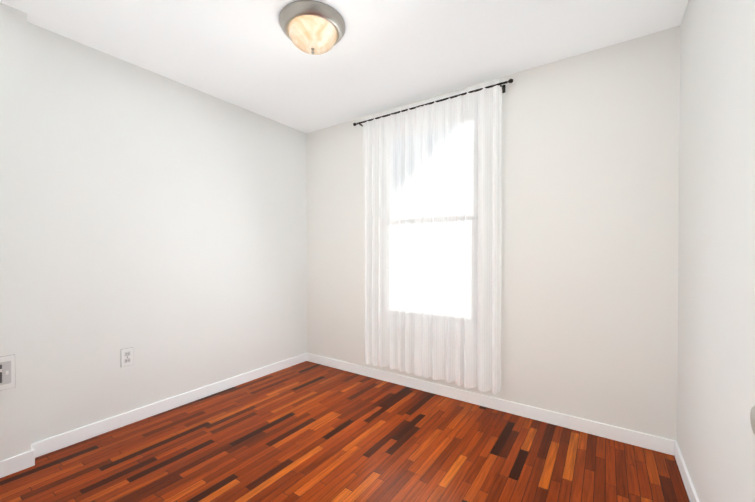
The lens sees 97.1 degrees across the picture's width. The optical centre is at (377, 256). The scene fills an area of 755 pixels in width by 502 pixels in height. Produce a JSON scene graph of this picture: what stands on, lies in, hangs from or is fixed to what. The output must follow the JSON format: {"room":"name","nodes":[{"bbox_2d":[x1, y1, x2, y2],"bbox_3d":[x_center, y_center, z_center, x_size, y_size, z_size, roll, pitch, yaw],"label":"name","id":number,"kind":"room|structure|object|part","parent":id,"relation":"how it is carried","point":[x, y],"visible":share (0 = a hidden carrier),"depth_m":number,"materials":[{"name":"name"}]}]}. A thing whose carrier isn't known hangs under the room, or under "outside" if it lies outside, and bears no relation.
{"room":"empty bedroom","nodes":[
{"label":"empty bedroom","id":0,"kind":"room"},
{"bbox_2d":[0,2,30,460],"bbox_3d":[-2.529,-0.079,1.044,0.094,2.500,2.002,0,1,34],"label":"wall","id":1,"kind":"structure","parent":0,"point":[15,420],"depth_m":1.80,"materials":[{"name":"paint"}]},
{"bbox_2d":[0,354,14,390],"bbox_3d":[-1.975,0.617,1.764,0.012,0.179,0.083,0,1,34],"label":"switch plate","id":2,"kind":"object","parent":1,"relation":"attached to","point":[7,371],"visible":1,"depth_m":1.77,"materials":[{"name":"plastic"}]},
{"bbox_2d":[27,22,306,443],"bbox_3d":[-1.977,-0.088,2.056,0.140,2.500,4.297,0,1,34],"label":"wall","id":3,"kind":"structure","parent":0,"point":[167,229],"depth_m":2.40,"materials":[{"name":"paint"}]},
{"bbox_2d":[121,347,133,366],"bbox_3d":[-1.725,0.693,2.300,0.007,0.123,0.075,0,1,34],"label":"electrical outlet","id":4,"kind":"object","parent":3,"relation":"attached to","point":[127,356],"visible":1,"depth_m":2.30,"materials":[{"name":"plastic"}]},
{"bbox_2d":[0,353,306,477],"bbox_3d":[-1.462,1.113,2.599,0.107,0.088,2.557,0,1,34],"label":"baseboard","id":5,"kind":"structure","parent":3,"relation":"attached to","point":[59,441],"depth_m":2.29,"materials":[{"name":"paint"}]},
{"bbox_2d":[0,0,687,132],"bbox_3d":[-0.653,-1.380,1.137,3.350,0.100,4.297,0,1,34],"label":"ceiling","id":6,"kind":"structure","parent":0,"point":[379,56],"depth_m":2.08,"materials":[{"name":"paint"}]},
{"bbox_2d":[279,0,344,54],"bbox_3d":[-0.372,-1.251,1.919,0.374,0.172,0.374,0,1,34],"label":"ceiling light","id":7,"kind":"object","parent":6,"relation":"attached to","point":[312,27],"visible":1,"depth_m":1.82,"materials":[{"name":"beige glass"}]},
{"bbox_3d":[-0.372,-1.243,1.919,0.276,0.096,0.276,0,1,34],"label":"lamp shade","id":8,"kind":"part","parent":7,"relation":"part of","materials":[{"name":"white glass"}]},
{"bbox_2d":[0,361,689,501],"bbox_3d":[-0.653,1.220,1.160,3.350,0.100,4.297,0,1,34],"label":"floor","id":9,"kind":"structure","parent":0,"point":[306,431],"depth_m":1.94,"materials":[{"name":"brown wood"}]},
{"bbox_2d":[306,25,679,440],"bbox_3d":[0.522,-0.095,2.862,3.070,2.500,0.140,0,1,34],"label":"wall","id":10,"kind":"structure","parent":0,"point":[590,196],"depth_m":2.23,"materials":[{"name":"paint"}]},
{"bbox_2d":[307,353,673,455],"bbox_3d":[0.479,1.111,2.810,3.044,0.088,0.013,0,1,34],"label":"baseboard","id":11,"kind":"structure","parent":10,"relation":"attached to","point":[644,440],"depth_m":2.43,"materials":[{"name":"paint"}]},
{"bbox_2d":[500,82,504,92],"bbox_3d":[0.913,-1.246,2.441,0.022,0.060,0.094,0,1,34],"label":"bracket","id":12,"kind":"object","parent":10,"relation":"attached to","point":[503,88],"visible":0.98,"depth_m":2.47,"materials":[{"name":"black metal"}]},
{"bbox_2d":[677,0,754,501],"bbox_3d":[0.671,-0.072,0.241,0.140,2.500,4.297,0,1,34],"label":"wall","id":13,"kind":"structure","parent":0,"point":[716,349],"depth_m":1.26,"materials":[{"name":"paint"}]},
{"bbox_2d":[674,441,699,501],"bbox_3d":[1.026,1.128,0.905,0.013,0.088,2.537,0,1,34],"label":"baseboard","id":14,"kind":"structure","parent":13,"relation":"attached to","point":[688,483],"depth_m":1.69,"materials":[{"name":"paint"}]},
{"bbox_3d":[-0.142,-1.253,3.165,0.022,0.060,0.095,0,1,34],"label":"bracket","id":15,"kind":"object","parent":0,"visible":0},
{"bbox_2d":[357,81,505,123],"bbox_3d":[0.366,-1.254,2.775,1.350,0.015,0.015,0,1,34],"label":"curtain rod","id":16,"kind":"object","parent":15,"relation":"on","point":[476,90],"visible":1,"depth_m":2.69,"materials":[{"name":"grey metal"}]},
{"bbox_2d":[363,102,422,375],"bbox_3d":[0.123,-0.147,2.951,0.641,2.283,0.073,0,1,34],"label":"curtain","id":17,"kind":"object","parent":16,"relation":"hanging from","point":[393,147],"visible":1,"depth_m":2.93,"materials":[{"name":"fabric"}]},
{"bbox_2d":[422,79,501,393],"bbox_3d":[0.632,-0.141,2.603,0.645,2.288,0.072,0,1,34],"label":"curtain","id":18,"kind":"object","parent":16,"relation":"hanging from","point":[462,241],"visible":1,"depth_m":2.58,"materials":[{"name":"fabric"}]},
{"bbox_3d":[-0.104,0.150,0.024,0.750,2.060,0.140,0,1,34],"label":"door frame","id":19,"kind":"structure","parent":0,"visible":0},
{"label":"door","id":20,"kind":"structure","parent":19,"relation":"attached to","visible":0},
{"bbox_2d":[750,405,754,434],"bbox_3d":[0.556,0.232,0.450,0.065,0.065,0.065,0,1,33],"label":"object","id":21,"kind":"structure","parent":20,"relation":"attached to","point":[752,416],"depth_m":0.47,"materials":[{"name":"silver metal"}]}
]}

